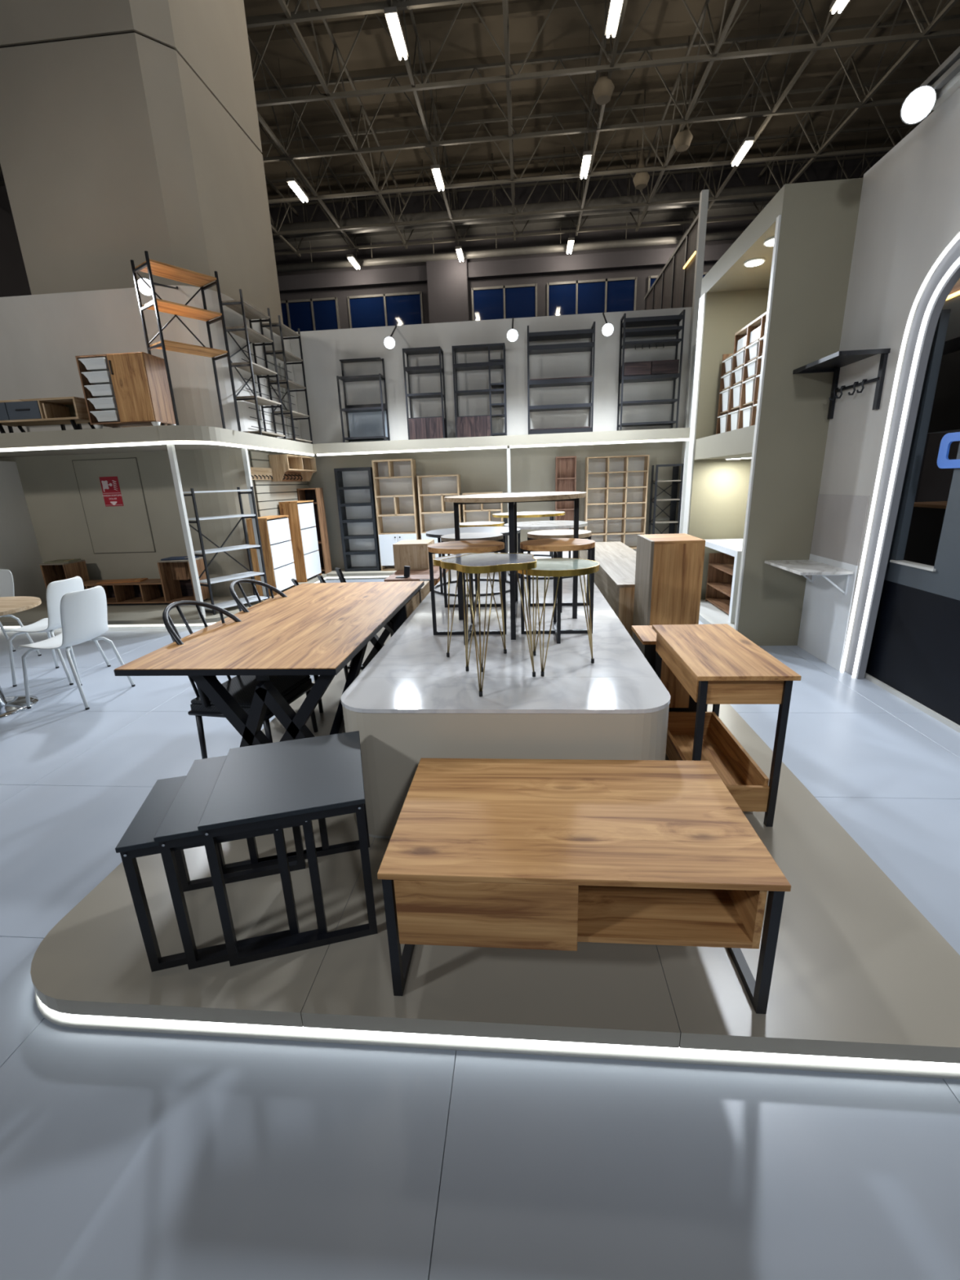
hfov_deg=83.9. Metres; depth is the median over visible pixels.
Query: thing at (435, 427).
bookshelf
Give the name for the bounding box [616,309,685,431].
bookshelf
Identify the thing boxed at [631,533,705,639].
base cabinet
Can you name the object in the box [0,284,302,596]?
wall
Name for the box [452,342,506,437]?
bookshelf
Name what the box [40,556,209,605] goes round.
tv stand
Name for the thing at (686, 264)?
warm light
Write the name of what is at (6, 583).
shell chair
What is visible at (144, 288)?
spotlight
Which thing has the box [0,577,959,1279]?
floor
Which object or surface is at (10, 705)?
pedestal table
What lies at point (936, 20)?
truss
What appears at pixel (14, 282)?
wall
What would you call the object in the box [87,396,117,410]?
tray
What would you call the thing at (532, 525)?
table
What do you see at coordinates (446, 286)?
wall
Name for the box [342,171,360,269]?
lamp
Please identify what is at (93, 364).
tray
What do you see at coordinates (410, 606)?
bench
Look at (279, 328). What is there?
shelf
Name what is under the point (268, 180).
truss
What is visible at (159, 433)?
trim
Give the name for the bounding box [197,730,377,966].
table
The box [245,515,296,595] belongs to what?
cabinet
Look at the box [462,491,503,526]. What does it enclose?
bookcase
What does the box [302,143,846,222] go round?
duct pipe
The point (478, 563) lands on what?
table
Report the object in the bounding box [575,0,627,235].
truss
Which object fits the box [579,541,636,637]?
sideboard
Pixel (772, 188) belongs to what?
roof truss
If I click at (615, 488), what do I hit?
bookcase
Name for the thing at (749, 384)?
storage bin
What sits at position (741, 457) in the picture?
recessed light
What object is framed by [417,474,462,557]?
bookcase
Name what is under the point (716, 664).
side table
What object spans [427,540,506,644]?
table
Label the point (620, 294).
window
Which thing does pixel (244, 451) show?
trim
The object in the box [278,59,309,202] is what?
lamp
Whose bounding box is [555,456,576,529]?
bookcase
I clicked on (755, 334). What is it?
drawer box
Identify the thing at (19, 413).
tv stand
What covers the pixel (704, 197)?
trim
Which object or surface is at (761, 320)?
shelf
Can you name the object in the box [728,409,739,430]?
storage bin
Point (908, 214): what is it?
wall
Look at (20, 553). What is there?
wall
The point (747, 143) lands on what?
lamp
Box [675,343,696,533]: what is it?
wall
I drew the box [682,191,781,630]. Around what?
wall
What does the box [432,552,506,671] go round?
table
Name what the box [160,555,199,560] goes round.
board
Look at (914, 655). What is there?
wall
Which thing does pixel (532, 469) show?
wall
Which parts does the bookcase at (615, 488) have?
panel, shelf, shelf, shelf, shelf, shelf, shelf, panel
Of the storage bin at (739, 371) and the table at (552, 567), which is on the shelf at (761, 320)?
the storage bin at (739, 371)
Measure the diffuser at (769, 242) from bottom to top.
0.005 m
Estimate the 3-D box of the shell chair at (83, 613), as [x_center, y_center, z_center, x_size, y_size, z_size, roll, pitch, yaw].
[-3.033,0.034,3.952,0.501,0.830,0.475,0,17,7]
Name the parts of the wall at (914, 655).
slate panel, kick trim, sill, slate panel, slate panel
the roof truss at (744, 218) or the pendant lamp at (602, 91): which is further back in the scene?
the roof truss at (744, 218)
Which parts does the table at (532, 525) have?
leg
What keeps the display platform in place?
on the floor
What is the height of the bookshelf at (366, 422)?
1.220 m
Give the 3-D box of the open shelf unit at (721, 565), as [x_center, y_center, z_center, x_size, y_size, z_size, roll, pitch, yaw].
[2.742,-0.598,5.682,0.360,0.550,0.840,-1,16,5]
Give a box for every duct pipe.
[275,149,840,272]
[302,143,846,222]
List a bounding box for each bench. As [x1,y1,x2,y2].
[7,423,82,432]
[392,579,431,633]
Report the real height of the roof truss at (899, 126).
1.568 m
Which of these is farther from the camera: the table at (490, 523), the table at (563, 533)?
the table at (490, 523)
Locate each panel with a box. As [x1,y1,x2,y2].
[667,711,714,735]
[709,712,768,785]
[725,785,769,811]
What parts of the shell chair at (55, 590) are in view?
leg, leg, leg, leg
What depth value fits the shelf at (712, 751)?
2.54 m
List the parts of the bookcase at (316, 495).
panel, panel, panel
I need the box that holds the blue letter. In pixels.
[937,431,959,468]
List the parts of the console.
plate, sample bracket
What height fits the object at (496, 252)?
2.440 m
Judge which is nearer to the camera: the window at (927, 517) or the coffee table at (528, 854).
the coffee table at (528, 854)
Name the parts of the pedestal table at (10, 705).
stem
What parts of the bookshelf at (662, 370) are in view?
post, post, drawer, drawer, post, post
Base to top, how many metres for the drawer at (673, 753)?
0.095 m
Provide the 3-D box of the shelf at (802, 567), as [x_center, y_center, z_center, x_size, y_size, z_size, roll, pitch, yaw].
[2.538,-0.492,4.176,0.366,0.180,0.610,-1,16,5]
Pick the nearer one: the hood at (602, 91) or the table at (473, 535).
the table at (473, 535)
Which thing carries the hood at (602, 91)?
attached to the pendant lamp at (602, 91)
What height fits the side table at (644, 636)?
0.558 m
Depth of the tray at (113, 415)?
5.59 m
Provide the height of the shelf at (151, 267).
1.580 m
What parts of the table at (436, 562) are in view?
hairpin leg, hairpin leg, hairpin leg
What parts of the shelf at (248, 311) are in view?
post, post, post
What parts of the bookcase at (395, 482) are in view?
panel, door, shelf, shelf, shelf, shelf, door, panel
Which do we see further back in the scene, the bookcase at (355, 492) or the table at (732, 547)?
the bookcase at (355, 492)
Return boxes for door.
[71,457,155,553]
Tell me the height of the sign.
0.370 m
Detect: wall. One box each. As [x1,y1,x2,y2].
[0,164,31,297]
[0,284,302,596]
[267,146,929,502]
[289,306,692,568]
[644,204,709,310]
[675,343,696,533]
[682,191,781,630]
[737,177,863,645]
[797,87,959,671]
[864,309,959,733]
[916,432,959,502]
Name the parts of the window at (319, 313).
pane, pane, frame, pane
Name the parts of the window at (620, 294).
pane, pane, frame, pane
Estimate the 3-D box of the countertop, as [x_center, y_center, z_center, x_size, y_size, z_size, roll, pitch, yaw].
[4.160,-1.031,4.155,0.620,0.025,1.800,-1,16,5]
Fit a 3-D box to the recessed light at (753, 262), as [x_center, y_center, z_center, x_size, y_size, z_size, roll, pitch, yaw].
[2.382,-3.276,4.632,0.170,0.018,0.170,-1,16,5]
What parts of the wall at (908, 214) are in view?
panel, panel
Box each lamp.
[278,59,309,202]
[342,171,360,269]
[384,2,408,60]
[429,40,444,191]
[454,157,464,262]
[565,160,574,253]
[579,46,591,178]
[592,0,614,104]
[604,0,623,38]
[632,88,649,189]
[673,35,693,151]
[678,137,695,244]
[730,4,760,166]
[829,0,848,13]
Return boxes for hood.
[592,48,614,104]
[632,148,649,189]
[673,105,693,151]
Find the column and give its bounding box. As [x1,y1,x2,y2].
[0,0,283,323]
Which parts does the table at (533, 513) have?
leg, leg, leg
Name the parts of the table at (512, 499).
leg, leg, leg, rail, foot rail, leg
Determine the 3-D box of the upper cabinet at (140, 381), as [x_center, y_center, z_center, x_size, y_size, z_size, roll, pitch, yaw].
[-3.741,-2.611,5.678,0.745,0.715,0.394,-1,16,5]
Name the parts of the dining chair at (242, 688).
leg, arm post, seat, seat frame, leg, leg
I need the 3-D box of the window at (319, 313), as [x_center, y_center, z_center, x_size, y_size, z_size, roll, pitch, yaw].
[-7.724,-10.970,22.456,4.170,5.800,0.090,-1,16,5]
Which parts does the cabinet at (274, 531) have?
shadow panel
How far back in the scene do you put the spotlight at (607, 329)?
7.45 m
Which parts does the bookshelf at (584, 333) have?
post, post, post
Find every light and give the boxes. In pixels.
[683,250,696,269]
[724,457,741,459]
[740,456,751,458]
[743,257,765,266]
[763,235,774,246]
[840,232,959,679]
[900,46,959,124]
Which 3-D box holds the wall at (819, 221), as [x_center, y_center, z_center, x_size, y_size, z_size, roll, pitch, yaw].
[2.495,-1.590,4.245,0.579,3.400,0.080,-1,16,5]
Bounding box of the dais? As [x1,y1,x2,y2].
[0,568,396,629]
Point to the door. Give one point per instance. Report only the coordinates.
(126, 528)
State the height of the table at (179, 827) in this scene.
0.466 m
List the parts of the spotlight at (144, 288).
arm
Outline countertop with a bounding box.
[913,501,947,508]
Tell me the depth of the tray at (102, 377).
5.49 m
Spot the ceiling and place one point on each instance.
(566, 32)
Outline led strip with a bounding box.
[0,438,689,456]
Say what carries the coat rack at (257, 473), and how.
attached to the board at (268, 493)
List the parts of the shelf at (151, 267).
post, post, post, post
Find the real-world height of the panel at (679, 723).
0.125 m
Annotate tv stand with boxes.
[0,396,95,433]
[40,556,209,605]
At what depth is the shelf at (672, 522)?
8.34 m
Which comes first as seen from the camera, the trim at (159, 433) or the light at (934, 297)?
the light at (934, 297)
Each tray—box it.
[78,357,109,371]
[81,370,112,384]
[84,383,115,397]
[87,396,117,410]
[89,409,119,422]
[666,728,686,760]
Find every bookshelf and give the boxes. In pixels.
[336,357,390,442]
[402,346,447,439]
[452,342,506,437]
[527,321,595,434]
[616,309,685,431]
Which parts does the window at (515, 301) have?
pane, frame, pane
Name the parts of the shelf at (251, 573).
post, post, post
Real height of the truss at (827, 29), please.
1.498 m
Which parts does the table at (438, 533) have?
leg, leg, leg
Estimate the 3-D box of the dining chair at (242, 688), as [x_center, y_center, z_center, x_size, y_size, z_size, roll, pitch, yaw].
[-1.301,0.244,2.884,0.624,0.913,0.487,2,17,13]
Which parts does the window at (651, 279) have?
pane, frame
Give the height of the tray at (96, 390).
0.100 m
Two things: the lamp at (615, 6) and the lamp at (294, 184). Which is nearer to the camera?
the lamp at (615, 6)
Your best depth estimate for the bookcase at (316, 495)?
8.77 m
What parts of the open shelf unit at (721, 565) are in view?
shelf, shelf, shelf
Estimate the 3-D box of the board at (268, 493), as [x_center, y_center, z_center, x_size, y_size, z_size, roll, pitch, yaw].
[-2.953,-1.984,8.181,0.021,1.645,1.800,-1,16,5]
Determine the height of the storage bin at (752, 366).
0.115 m
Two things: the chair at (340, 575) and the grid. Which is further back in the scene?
the grid
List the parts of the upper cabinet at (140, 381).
panel, handle, door, panel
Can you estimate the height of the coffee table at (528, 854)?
0.415 m
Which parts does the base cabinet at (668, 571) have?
panel, panel, panel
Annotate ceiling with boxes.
[243,0,959,199]
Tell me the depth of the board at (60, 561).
6.86 m
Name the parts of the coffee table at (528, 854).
leg, foot rail, drawer, panel, foot rail, panel, leg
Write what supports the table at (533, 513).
on the plinth
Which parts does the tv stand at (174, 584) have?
panel, panel, panel, panel, panel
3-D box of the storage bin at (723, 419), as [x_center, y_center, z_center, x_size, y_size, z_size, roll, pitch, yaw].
[2.643,-2.211,5.477,0.324,0.190,0.262,-1,16,5]
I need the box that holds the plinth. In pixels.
[340,551,670,838]
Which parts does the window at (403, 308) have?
pane, frame, pane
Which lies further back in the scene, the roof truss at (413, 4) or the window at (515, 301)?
the window at (515, 301)
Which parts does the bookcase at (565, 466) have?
panel, shelf, shelf, panel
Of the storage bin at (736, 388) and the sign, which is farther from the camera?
the sign
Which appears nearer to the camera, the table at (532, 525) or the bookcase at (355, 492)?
the table at (532, 525)
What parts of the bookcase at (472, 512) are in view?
panel, shelf, panel, panel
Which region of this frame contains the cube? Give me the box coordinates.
[392,539,435,569]
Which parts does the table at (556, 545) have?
leg, leg, foot rail, foot rail, rail, leg, leg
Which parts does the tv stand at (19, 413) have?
leg, drawer, leg, handle, drawer, frame, panel, leg, panel, leg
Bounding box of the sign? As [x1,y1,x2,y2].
[98,476,124,506]
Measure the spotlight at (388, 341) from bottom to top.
0.430 m
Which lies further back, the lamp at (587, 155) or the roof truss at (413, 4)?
the lamp at (587, 155)
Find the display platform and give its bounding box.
[30,626,959,1079]
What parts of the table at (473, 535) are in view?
leg, foot rail, leg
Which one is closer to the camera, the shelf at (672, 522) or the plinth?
the plinth
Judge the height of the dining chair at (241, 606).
0.913 m
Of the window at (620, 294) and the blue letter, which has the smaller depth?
the blue letter
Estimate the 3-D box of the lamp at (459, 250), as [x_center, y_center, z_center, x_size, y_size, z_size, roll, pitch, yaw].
[-0.780,-15.476,19.274,0.220,2.820,1.040,-1,16,5]
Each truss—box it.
[0,13,959,186]
[245,0,488,27]
[245,0,959,106]
[248,35,358,252]
[260,76,928,204]
[265,175,300,257]
[266,122,920,235]
[268,153,886,255]
[271,119,869,239]
[277,0,407,248]
[386,0,459,244]
[502,0,515,240]
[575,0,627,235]
[635,0,741,231]
[696,0,850,211]
[757,0,958,212]
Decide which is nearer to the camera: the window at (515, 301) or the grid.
the grid
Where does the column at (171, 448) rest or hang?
on the dais
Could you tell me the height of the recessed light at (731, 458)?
0.018 m
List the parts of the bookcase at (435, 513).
panel, door, shelf, shelf, panel, panel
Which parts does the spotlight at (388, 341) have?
arm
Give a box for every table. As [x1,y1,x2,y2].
[0,595,41,718]
[113,581,424,746]
[115,775,306,972]
[153,755,328,969]
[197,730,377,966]
[377,758,791,1013]
[426,526,520,596]
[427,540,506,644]
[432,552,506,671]
[440,532,502,613]
[440,552,537,697]
[444,491,586,639]
[459,520,504,527]
[492,511,564,558]
[503,520,587,579]
[517,558,599,676]
[520,537,595,644]
[527,528,591,613]
[631,625,707,711]
[652,623,801,826]
[705,538,742,623]
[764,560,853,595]
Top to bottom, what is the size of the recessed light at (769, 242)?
0.018 m
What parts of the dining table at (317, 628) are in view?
leg, leg, leg, leg, leg, leg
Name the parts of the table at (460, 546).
leg, leg, rail, foot rail, foot rail, leg, leg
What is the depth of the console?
4.84 m
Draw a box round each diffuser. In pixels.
[745,259,763,266]
[765,239,773,246]
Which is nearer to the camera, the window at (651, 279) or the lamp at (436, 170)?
the lamp at (436, 170)
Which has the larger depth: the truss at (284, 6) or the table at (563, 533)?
the truss at (284, 6)
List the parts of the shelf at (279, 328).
post, post, post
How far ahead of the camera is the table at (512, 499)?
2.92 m
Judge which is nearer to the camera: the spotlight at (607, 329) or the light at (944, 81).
the light at (944, 81)
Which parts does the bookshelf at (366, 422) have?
post, post, rail, panel, post, post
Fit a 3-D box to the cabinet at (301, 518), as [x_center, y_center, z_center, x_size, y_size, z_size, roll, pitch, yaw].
[-2.762,-1.537,8.266,0.282,1.188,0.620,-1,16,5]
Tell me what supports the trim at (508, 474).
on the dais
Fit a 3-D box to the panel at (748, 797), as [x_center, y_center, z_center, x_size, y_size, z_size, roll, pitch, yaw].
[1.007,0.633,2.136,0.275,0.110,0.015,-1,16,5]
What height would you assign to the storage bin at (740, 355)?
0.115 m
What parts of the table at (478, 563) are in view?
hairpin leg, hairpin leg, hairpin leg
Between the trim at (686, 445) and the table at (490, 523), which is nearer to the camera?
the table at (490, 523)
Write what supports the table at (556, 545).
on the plinth
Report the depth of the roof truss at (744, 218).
19.03 m
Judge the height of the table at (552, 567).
0.449 m
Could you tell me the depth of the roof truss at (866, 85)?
15.41 m
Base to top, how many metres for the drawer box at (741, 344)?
0.090 m
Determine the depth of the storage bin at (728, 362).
5.31 m
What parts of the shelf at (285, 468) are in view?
panel, panel, shelf, panel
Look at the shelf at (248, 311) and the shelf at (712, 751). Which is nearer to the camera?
the shelf at (712, 751)
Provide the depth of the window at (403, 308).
21.43 m
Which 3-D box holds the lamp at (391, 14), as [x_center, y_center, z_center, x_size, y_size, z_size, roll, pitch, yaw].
[-1.599,-12.605,9.626,0.220,2.820,1.040,-1,16,5]
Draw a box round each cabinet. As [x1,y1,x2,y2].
[75,351,176,428]
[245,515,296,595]
[278,500,321,582]
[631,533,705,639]
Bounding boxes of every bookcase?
[297,488,332,573]
[333,466,381,571]
[371,458,420,570]
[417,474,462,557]
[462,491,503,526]
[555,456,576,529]
[583,454,649,551]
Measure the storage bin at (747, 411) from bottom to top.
0.190 m
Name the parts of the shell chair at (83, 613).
leg, leg, leg, leg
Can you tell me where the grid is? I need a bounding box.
[240,348,298,435]
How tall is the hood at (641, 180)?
0.900 m
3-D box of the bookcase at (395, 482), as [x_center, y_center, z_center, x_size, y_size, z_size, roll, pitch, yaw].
[-1.352,-2.038,8.780,0.650,1.760,0.286,-1,16,5]
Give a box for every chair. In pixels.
[0,568,41,656]
[4,576,111,686]
[17,585,135,710]
[162,600,318,759]
[229,578,348,724]
[291,567,346,586]
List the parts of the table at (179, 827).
leg, leg, rail, foot rail, foot rail, leg, leg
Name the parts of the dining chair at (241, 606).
leg, leg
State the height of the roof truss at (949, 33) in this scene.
1.568 m
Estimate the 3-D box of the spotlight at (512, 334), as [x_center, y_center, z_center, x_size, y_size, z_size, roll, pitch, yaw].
[0.477,-4.522,7.766,0.170,0.430,0.579,-1,16,5]
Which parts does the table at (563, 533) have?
leg, foot rail, leg, leg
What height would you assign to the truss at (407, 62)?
1.498 m
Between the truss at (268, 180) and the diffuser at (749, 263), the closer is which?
the diffuser at (749, 263)
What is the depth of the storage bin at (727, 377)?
5.36 m
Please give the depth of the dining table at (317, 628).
2.55 m
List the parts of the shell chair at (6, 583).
leg, leg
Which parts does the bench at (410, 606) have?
post, post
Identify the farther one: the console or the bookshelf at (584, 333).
the bookshelf at (584, 333)
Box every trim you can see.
[0,425,690,457]
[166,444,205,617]
[240,448,266,596]
[506,448,511,551]
[676,189,709,533]
[679,440,688,533]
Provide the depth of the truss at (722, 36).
12.97 m
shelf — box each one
[130,250,240,430]
[182,486,269,614]
[222,288,286,439]
[259,315,312,444]
[268,453,316,481]
[648,463,684,534]
[666,734,746,785]
[715,311,766,434]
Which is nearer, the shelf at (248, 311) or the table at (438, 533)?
the table at (438, 533)
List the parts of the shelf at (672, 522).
post, post, post, post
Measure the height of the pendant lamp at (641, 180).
2.300 m
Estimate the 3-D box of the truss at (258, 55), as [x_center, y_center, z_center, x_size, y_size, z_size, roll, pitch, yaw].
[-5.174,-13.630,14.067,0.075,1.498,13.012,-1,16,5]
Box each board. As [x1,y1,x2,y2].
[44,558,80,563]
[96,577,147,584]
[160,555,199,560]
[249,450,308,516]
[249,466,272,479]
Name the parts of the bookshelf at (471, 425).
post, post, door, door, post, short shelf, short shelf, short shelf, short shelf, post, post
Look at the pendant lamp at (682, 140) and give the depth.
13.82 m
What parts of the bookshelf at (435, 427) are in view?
post, post, door, door, post, post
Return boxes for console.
[384,565,448,636]
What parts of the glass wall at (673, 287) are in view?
glass pane, post, glass pane, post, glass pane, post, glass pane, post, glass pane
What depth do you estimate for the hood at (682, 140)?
13.84 m
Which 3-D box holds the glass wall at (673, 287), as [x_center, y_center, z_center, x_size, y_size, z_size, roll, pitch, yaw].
[3.802,-6.300,10.939,0.085,2.560,4.500,-1,16,5]
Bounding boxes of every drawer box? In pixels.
[737,334,746,351]
[749,325,760,343]
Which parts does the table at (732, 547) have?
leg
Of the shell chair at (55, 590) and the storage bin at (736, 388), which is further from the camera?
the storage bin at (736, 388)
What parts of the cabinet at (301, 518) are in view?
shadow panel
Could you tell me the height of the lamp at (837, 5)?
2.820 m
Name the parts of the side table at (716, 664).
leg, panel, panel, leg, leg, drawer, leg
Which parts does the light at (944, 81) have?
bracket rail, bracket rail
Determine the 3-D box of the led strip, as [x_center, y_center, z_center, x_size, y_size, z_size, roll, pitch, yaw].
[-2.538,-2.517,7.059,11.128,0.034,2.606,-8,18,-21]
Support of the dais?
on the floor
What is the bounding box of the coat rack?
[792,348,890,419]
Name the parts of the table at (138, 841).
leg, leg, rail, foot rail, foot rail, leg, leg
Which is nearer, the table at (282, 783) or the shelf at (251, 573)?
the table at (282, 783)
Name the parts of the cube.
panel, panel, panel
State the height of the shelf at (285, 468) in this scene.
0.360 m
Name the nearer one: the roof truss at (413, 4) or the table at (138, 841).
the table at (138, 841)
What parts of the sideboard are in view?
panel, panel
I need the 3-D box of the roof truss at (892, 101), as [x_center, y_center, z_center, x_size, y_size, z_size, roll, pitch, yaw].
[1.472,-13.723,13.523,30.462,1.568,0.075,-1,16,5]
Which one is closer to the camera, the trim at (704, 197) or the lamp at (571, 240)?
the trim at (704, 197)
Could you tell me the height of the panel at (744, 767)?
0.125 m
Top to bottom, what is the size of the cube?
0.250 m
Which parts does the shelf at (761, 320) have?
shelf, shelf, shelf, shelf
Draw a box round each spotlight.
[137,277,177,296]
[383,324,396,349]
[506,317,518,342]
[601,312,613,336]
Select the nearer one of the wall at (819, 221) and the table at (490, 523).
the wall at (819, 221)
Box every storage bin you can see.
[717,413,728,433]
[720,372,731,388]
[720,388,729,411]
[722,355,733,373]
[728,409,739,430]
[730,382,742,407]
[731,365,743,382]
[733,348,745,366]
[739,405,752,427]
[742,377,755,403]
[744,358,757,377]
[746,339,759,359]
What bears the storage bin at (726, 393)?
on the shelf at (761, 320)
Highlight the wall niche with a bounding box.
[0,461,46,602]
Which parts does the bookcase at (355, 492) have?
panel, shelf, shelf, shelf, shelf, panel, shelf, panel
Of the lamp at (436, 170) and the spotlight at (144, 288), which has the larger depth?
the lamp at (436, 170)
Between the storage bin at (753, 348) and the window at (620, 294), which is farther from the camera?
the window at (620, 294)
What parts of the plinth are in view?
skirting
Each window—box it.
[280,297,340,331]
[346,291,423,328]
[471,283,537,320]
[546,276,637,315]
[647,271,707,292]
[903,350,959,565]
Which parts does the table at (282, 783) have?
leg, leg, rail, foot rail, foot rail, leg, leg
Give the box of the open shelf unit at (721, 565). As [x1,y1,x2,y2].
[705,552,734,614]
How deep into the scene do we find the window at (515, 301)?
21.02 m
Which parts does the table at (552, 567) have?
hairpin leg, hairpin leg, hairpin leg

